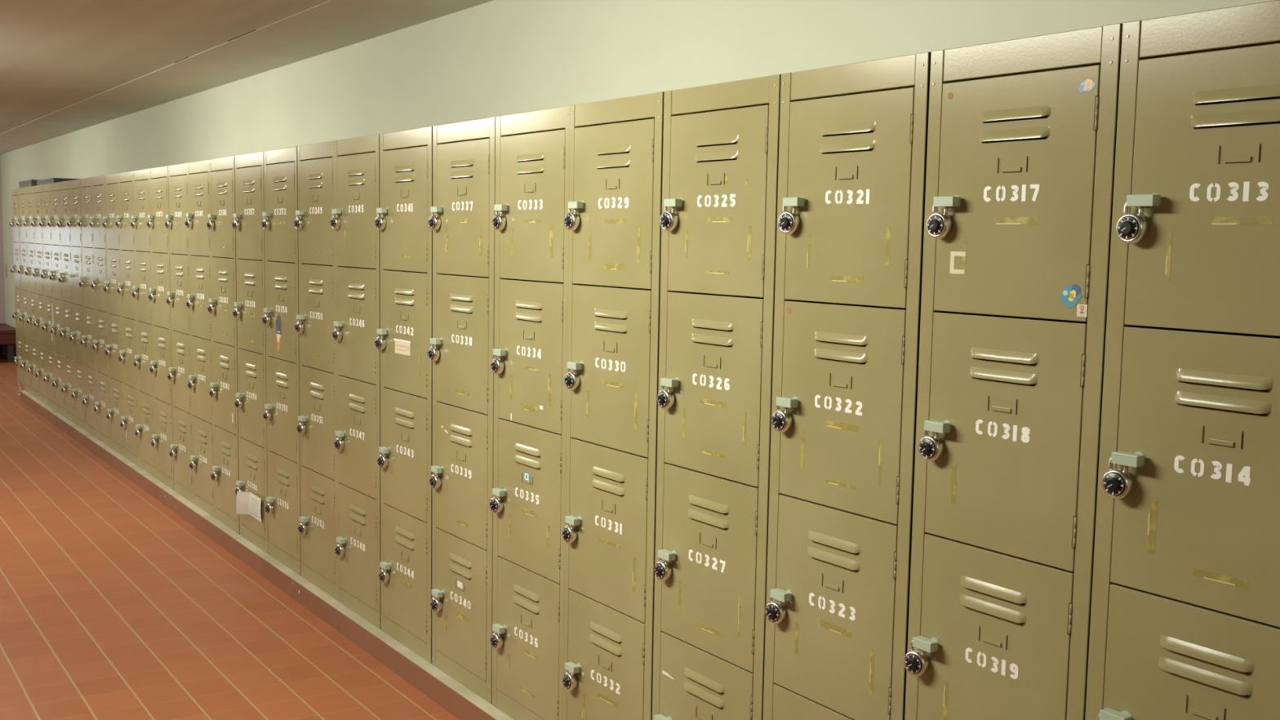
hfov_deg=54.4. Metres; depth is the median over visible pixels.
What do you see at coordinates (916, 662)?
padlock
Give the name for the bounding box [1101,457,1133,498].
padlock
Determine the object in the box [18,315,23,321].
padlock
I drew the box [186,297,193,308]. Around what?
padlock
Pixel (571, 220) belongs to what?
padlock
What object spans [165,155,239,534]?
lockers
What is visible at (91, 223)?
padlock
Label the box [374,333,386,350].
padlock
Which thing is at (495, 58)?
wall
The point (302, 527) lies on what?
padlock
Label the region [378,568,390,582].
padlock
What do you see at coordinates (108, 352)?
padlock
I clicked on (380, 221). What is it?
padlock
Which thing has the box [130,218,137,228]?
padlock
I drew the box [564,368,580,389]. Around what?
padlock
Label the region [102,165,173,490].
lockers
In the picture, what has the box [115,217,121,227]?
padlock
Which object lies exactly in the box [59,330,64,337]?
padlock
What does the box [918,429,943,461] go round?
padlock
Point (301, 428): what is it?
padlock
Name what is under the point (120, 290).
padlock
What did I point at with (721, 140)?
lockers
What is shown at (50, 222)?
padlock
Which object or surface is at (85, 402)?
padlock
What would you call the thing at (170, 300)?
padlock
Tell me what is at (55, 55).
ceiling
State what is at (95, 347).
padlock
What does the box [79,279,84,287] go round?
padlock
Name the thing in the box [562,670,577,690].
padlock
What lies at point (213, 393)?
padlock
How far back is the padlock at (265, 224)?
5.04 m
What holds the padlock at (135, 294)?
hanging from the lockers at (138, 258)
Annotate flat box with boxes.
[18,179,40,187]
[36,177,78,185]
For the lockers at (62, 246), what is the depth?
8.78 m
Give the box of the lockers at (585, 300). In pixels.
[491,91,664,719]
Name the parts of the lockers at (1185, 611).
locker door, locker door, locker door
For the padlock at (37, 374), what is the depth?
9.73 m
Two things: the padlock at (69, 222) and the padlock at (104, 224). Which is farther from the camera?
the padlock at (69, 222)
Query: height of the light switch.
0.150 m
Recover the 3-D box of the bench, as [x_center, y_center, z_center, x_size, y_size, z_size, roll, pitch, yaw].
[-7.562,-0.163,13.301,1.570,0.350,1.060,-3,7,-34]
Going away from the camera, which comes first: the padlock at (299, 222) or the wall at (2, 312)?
the padlock at (299, 222)
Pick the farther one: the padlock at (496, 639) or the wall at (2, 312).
the wall at (2, 312)
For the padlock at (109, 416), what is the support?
hanging from the lockers at (138, 258)
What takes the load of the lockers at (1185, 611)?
on the floor
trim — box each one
[0,0,493,154]
[19,390,514,719]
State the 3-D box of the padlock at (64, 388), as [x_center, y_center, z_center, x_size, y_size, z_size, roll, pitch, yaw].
[-4.096,0.202,8.856,0.027,0.066,0.045,-1,5,-36]
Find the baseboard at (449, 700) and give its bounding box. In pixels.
[19,391,495,719]
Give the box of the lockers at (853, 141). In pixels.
[763,51,931,719]
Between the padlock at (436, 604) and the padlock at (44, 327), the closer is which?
the padlock at (436, 604)
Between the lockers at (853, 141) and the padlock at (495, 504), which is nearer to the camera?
the lockers at (853, 141)
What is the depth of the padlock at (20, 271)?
10.27 m
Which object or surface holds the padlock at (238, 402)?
hanging from the lockers at (249, 167)
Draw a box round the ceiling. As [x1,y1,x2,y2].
[0,0,328,133]
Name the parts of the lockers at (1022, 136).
locker door, locker door, locker door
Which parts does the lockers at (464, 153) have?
locker door, locker door, locker door, locker door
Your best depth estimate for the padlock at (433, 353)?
3.78 m
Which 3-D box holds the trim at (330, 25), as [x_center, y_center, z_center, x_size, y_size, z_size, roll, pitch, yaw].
[-1.995,-1.528,6.102,0.448,0.150,19.400,-3,7,-34]
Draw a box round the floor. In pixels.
[0,353,459,719]
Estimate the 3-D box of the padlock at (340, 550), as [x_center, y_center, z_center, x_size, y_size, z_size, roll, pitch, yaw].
[-1.087,0.678,4.505,0.027,0.066,0.045,-3,6,-43]
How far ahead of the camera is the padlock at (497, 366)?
3.44 m
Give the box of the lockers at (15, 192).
[9,187,24,395]
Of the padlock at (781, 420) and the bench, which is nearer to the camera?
the padlock at (781, 420)
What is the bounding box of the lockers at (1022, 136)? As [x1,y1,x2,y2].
[904,22,1122,719]
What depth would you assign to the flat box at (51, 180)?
9.24 m
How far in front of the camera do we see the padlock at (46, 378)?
9.44 m
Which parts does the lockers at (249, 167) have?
locker door, locker door, locker door, locker door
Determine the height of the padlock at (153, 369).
0.066 m
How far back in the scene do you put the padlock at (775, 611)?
2.50 m
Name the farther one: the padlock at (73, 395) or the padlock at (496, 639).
the padlock at (73, 395)
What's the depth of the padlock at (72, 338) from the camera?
8.51 m
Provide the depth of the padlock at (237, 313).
5.40 m
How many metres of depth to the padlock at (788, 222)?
2.42 m
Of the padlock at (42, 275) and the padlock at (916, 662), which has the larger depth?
the padlock at (42, 275)
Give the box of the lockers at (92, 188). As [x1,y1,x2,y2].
[78,175,111,448]
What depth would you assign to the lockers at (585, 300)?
3.14 m
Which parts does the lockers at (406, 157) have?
locker door, locker door, locker door, locker door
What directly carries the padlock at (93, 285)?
hanging from the lockers at (92, 188)
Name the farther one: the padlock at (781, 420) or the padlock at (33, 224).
the padlock at (33, 224)
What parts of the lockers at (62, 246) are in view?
locker door, locker door, locker door, locker door, locker door, locker door, locker door, locker door, locker door, locker door, locker door, locker door, locker door, locker door, locker door, locker door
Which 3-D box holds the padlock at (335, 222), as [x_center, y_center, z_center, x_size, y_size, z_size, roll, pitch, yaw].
[-1.082,-0.497,4.416,0.027,0.066,0.045,-4,8,-44]
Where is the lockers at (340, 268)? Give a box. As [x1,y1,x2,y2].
[295,133,381,629]
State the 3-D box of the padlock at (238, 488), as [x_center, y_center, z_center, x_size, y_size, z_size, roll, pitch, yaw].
[-1.769,0.570,5.492,0.027,0.066,0.045,-3,6,-42]
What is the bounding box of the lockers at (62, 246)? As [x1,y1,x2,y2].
[40,178,86,431]
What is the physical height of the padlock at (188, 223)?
0.066 m
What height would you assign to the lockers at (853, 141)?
1.674 m
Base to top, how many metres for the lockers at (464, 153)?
1.674 m
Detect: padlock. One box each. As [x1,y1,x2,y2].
[8,220,13,226]
[10,266,14,272]
[13,359,17,364]
[16,220,20,226]
[17,267,22,274]
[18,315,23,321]
[20,362,24,368]
[23,219,27,226]
[25,269,29,275]
[26,317,31,324]
[31,219,35,226]
[32,270,36,276]
[34,320,38,327]
[35,371,39,377]
[39,219,44,226]
[40,271,45,279]
[41,324,47,331]
[43,375,48,382]
[47,219,52,226]
[48,273,54,279]
[50,327,55,334]
[52,380,57,387]
[57,219,62,227]
[57,275,63,282]
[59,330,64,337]
[61,386,66,393]
[66,218,71,226]
[69,334,75,342]
[71,391,76,399]
[77,218,83,226]
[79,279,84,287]
[80,337,85,346]
[82,398,88,405]
[88,218,94,227]
[90,280,96,288]
[92,342,97,351]
[93,404,99,413]
[102,218,108,227]
[103,284,109,292]
[104,347,111,355]
[106,412,112,420]
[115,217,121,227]
[116,285,123,294]
[118,353,124,362]
[120,419,126,427]
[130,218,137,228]
[132,288,137,297]
[133,358,139,367]
[134,428,141,436]
[146,217,153,228]
[148,291,155,301]
[149,364,156,373]
[151,438,157,447]
[164,217,171,228]
[166,295,173,305]
[167,371,174,381]
[168,448,176,457]
[185,217,192,227]
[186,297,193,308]
[187,378,195,389]
[189,459,196,470]
[206,217,214,229]
[207,302,215,313]
[208,386,217,397]
[210,470,218,481]
[231,217,240,230]
[232,306,241,318]
[235,396,243,408]
[235,485,243,495]
[261,216,271,229]
[262,312,271,324]
[262,408,271,421]
[265,502,274,514]
[293,214,303,229]
[294,319,304,333]
[297,421,306,434]
[297,521,307,534]
[329,213,340,229]
[332,326,342,341]
[333,435,344,450]
[334,542,345,556]
[374,213,386,229]
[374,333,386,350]
[377,452,388,467]
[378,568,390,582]
[427,343,439,361]
[428,212,440,230]
[429,471,441,488]
[430,595,442,612]
[488,494,503,513]
[490,355,504,373]
[490,631,503,648]
[492,210,506,230]
[562,523,577,543]
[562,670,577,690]
[564,208,579,230]
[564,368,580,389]
[654,557,671,580]
[657,385,675,408]
[660,206,678,231]
[764,594,786,623]
[771,405,792,432]
[777,206,799,234]
[903,640,928,675]
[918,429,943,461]
[926,206,951,238]
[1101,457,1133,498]
[1115,201,1148,244]
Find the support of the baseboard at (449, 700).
attached to the wall at (495, 58)
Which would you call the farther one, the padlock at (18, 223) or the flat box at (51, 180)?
the padlock at (18, 223)
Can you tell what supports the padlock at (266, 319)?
hanging from the lockers at (280, 166)
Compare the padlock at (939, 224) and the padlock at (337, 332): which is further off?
the padlock at (337, 332)
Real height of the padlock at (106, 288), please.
0.066 m
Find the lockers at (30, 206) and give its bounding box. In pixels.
[17,184,47,404]
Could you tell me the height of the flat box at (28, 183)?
0.060 m
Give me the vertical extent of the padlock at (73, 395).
0.066 m
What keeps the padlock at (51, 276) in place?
hanging from the lockers at (62, 246)
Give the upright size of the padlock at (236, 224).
0.066 m
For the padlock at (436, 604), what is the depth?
3.84 m
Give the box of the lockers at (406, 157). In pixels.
[376,126,432,663]
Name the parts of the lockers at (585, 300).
locker door, locker door, locker door, locker door, locker door, locker door, locker door, locker door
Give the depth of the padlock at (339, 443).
4.46 m
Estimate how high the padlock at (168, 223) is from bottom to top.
0.066 m
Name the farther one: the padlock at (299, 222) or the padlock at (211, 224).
the padlock at (211, 224)
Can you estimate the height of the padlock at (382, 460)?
0.066 m
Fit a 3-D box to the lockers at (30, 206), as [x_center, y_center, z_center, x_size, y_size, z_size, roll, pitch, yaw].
[-4.668,-0.541,9.998,0.425,1.674,1.090,-3,7,-34]
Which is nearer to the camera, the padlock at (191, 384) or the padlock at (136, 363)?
the padlock at (191, 384)
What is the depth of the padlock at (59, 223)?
8.74 m
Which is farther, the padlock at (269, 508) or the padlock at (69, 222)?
the padlock at (69, 222)
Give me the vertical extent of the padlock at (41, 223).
0.066 m
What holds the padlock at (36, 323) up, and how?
hanging from the lockers at (30, 206)
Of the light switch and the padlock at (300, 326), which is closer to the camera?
the padlock at (300, 326)
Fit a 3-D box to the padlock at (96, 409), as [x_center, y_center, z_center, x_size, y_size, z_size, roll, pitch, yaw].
[-3.465,0.303,7.944,0.027,0.066,0.045,-3,7,-39]
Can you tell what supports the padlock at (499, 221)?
hanging from the lockers at (585, 300)
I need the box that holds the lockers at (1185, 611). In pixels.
[1084,0,1279,719]
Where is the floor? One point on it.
(114, 606)
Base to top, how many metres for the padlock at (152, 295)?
0.066 m
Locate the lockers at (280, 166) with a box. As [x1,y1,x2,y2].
[262,146,301,575]
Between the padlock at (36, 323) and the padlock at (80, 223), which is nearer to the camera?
the padlock at (80, 223)
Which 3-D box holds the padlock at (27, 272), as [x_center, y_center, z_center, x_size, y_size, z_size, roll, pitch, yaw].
[-4.903,-0.707,9.969,0.027,0.066,0.045,-4,7,-45]
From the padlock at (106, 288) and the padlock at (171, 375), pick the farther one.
the padlock at (106, 288)
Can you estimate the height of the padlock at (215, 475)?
0.066 m
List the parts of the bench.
seat, leg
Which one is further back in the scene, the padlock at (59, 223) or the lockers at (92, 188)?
the padlock at (59, 223)
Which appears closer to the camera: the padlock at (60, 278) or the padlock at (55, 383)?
the padlock at (60, 278)
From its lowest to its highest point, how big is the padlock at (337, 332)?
0.066 m
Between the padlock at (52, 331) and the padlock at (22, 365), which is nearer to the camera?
the padlock at (52, 331)
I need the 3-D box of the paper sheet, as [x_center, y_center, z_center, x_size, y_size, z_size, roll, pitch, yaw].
[-1.663,0.627,5.343,0.207,0.105,0.036,6,8,43]
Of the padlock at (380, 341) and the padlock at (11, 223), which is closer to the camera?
the padlock at (380, 341)
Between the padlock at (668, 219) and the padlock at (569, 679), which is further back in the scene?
the padlock at (569, 679)
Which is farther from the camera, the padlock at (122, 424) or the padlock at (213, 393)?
the padlock at (122, 424)
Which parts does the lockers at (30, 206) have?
locker door, locker door, locker door, locker door, locker door, locker door, locker door, locker door, locker door, locker door, locker door, locker door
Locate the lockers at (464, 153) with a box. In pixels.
[430,116,495,703]
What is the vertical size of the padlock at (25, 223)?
0.066 m
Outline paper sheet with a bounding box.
[235,491,261,522]
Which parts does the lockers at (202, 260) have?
locker door, locker door, locker door, locker door, locker door, locker door, locker door, locker door, locker door, locker door, locker door, locker door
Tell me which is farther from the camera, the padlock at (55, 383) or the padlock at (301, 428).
the padlock at (55, 383)
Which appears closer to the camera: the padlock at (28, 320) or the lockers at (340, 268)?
the lockers at (340, 268)
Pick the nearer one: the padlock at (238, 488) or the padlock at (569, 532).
the padlock at (569, 532)
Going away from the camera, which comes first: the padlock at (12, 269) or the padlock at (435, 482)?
the padlock at (435, 482)
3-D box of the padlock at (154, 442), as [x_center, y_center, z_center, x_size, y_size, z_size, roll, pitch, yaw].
[-2.622,0.439,6.724,0.028,0.067,0.045,-3,7,-39]
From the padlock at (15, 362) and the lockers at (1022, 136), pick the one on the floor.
the lockers at (1022, 136)
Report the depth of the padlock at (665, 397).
2.79 m
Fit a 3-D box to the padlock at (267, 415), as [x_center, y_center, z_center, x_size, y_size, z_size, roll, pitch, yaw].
[-1.534,0.218,5.124,0.028,0.066,0.045,-3,7,-37]
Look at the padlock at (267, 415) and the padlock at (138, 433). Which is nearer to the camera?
the padlock at (267, 415)
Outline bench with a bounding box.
[0,323,16,362]
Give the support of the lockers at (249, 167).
on the floor
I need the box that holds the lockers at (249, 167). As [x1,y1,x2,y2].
[233,151,268,553]
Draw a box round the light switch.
[4,263,7,277]
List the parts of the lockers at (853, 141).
locker door, locker door, locker door, locker door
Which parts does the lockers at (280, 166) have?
locker door, locker door, locker door, locker door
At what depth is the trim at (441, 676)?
4.69 m
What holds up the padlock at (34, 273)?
hanging from the lockers at (30, 206)
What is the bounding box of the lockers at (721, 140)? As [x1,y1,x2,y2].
[652,74,781,719]
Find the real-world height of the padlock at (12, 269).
0.066 m
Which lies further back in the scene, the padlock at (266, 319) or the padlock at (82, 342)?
the padlock at (82, 342)
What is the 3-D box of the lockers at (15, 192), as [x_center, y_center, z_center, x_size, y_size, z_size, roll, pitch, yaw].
[-5.087,-0.565,10.608,0.425,1.758,0.366,-3,7,-34]
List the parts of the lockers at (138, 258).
locker door, locker door, locker door, locker door, locker door, locker door, locker door, locker door, locker door, locker door, locker door, locker door, locker door, locker door, locker door, locker door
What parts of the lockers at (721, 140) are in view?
locker door, locker door, locker door, locker door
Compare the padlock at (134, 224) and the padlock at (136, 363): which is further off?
the padlock at (136, 363)
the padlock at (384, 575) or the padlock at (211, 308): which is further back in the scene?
the padlock at (211, 308)
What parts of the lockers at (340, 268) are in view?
locker door, locker door, locker door, locker door, locker door, locker door, locker door, locker door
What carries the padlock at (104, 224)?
hanging from the lockers at (138, 258)
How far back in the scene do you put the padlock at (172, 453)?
6.40 m
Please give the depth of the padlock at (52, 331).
9.11 m
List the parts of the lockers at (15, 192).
locker door, locker door, locker door, locker door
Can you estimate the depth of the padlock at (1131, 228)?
1.81 m
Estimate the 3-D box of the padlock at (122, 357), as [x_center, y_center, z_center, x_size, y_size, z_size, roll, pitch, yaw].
[-3.037,-0.020,7.297,0.028,0.066,0.045,-4,8,-44]
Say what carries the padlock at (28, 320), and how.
hanging from the lockers at (30, 206)
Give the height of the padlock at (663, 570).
0.066 m
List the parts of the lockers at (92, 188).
locker door, locker door, locker door, locker door, locker door, locker door, locker door, locker door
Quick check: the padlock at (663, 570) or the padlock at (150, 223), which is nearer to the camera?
the padlock at (663, 570)
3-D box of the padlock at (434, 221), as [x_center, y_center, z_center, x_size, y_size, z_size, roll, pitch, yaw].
[-0.620,-0.424,3.749,0.027,0.066,0.045,-5,9,-43]
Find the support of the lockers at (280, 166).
on the floor
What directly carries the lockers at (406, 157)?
on the floor
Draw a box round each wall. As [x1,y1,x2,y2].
[0,0,1274,356]
[0,154,6,354]
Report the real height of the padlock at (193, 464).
0.066 m
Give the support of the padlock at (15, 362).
hanging from the lockers at (15, 192)

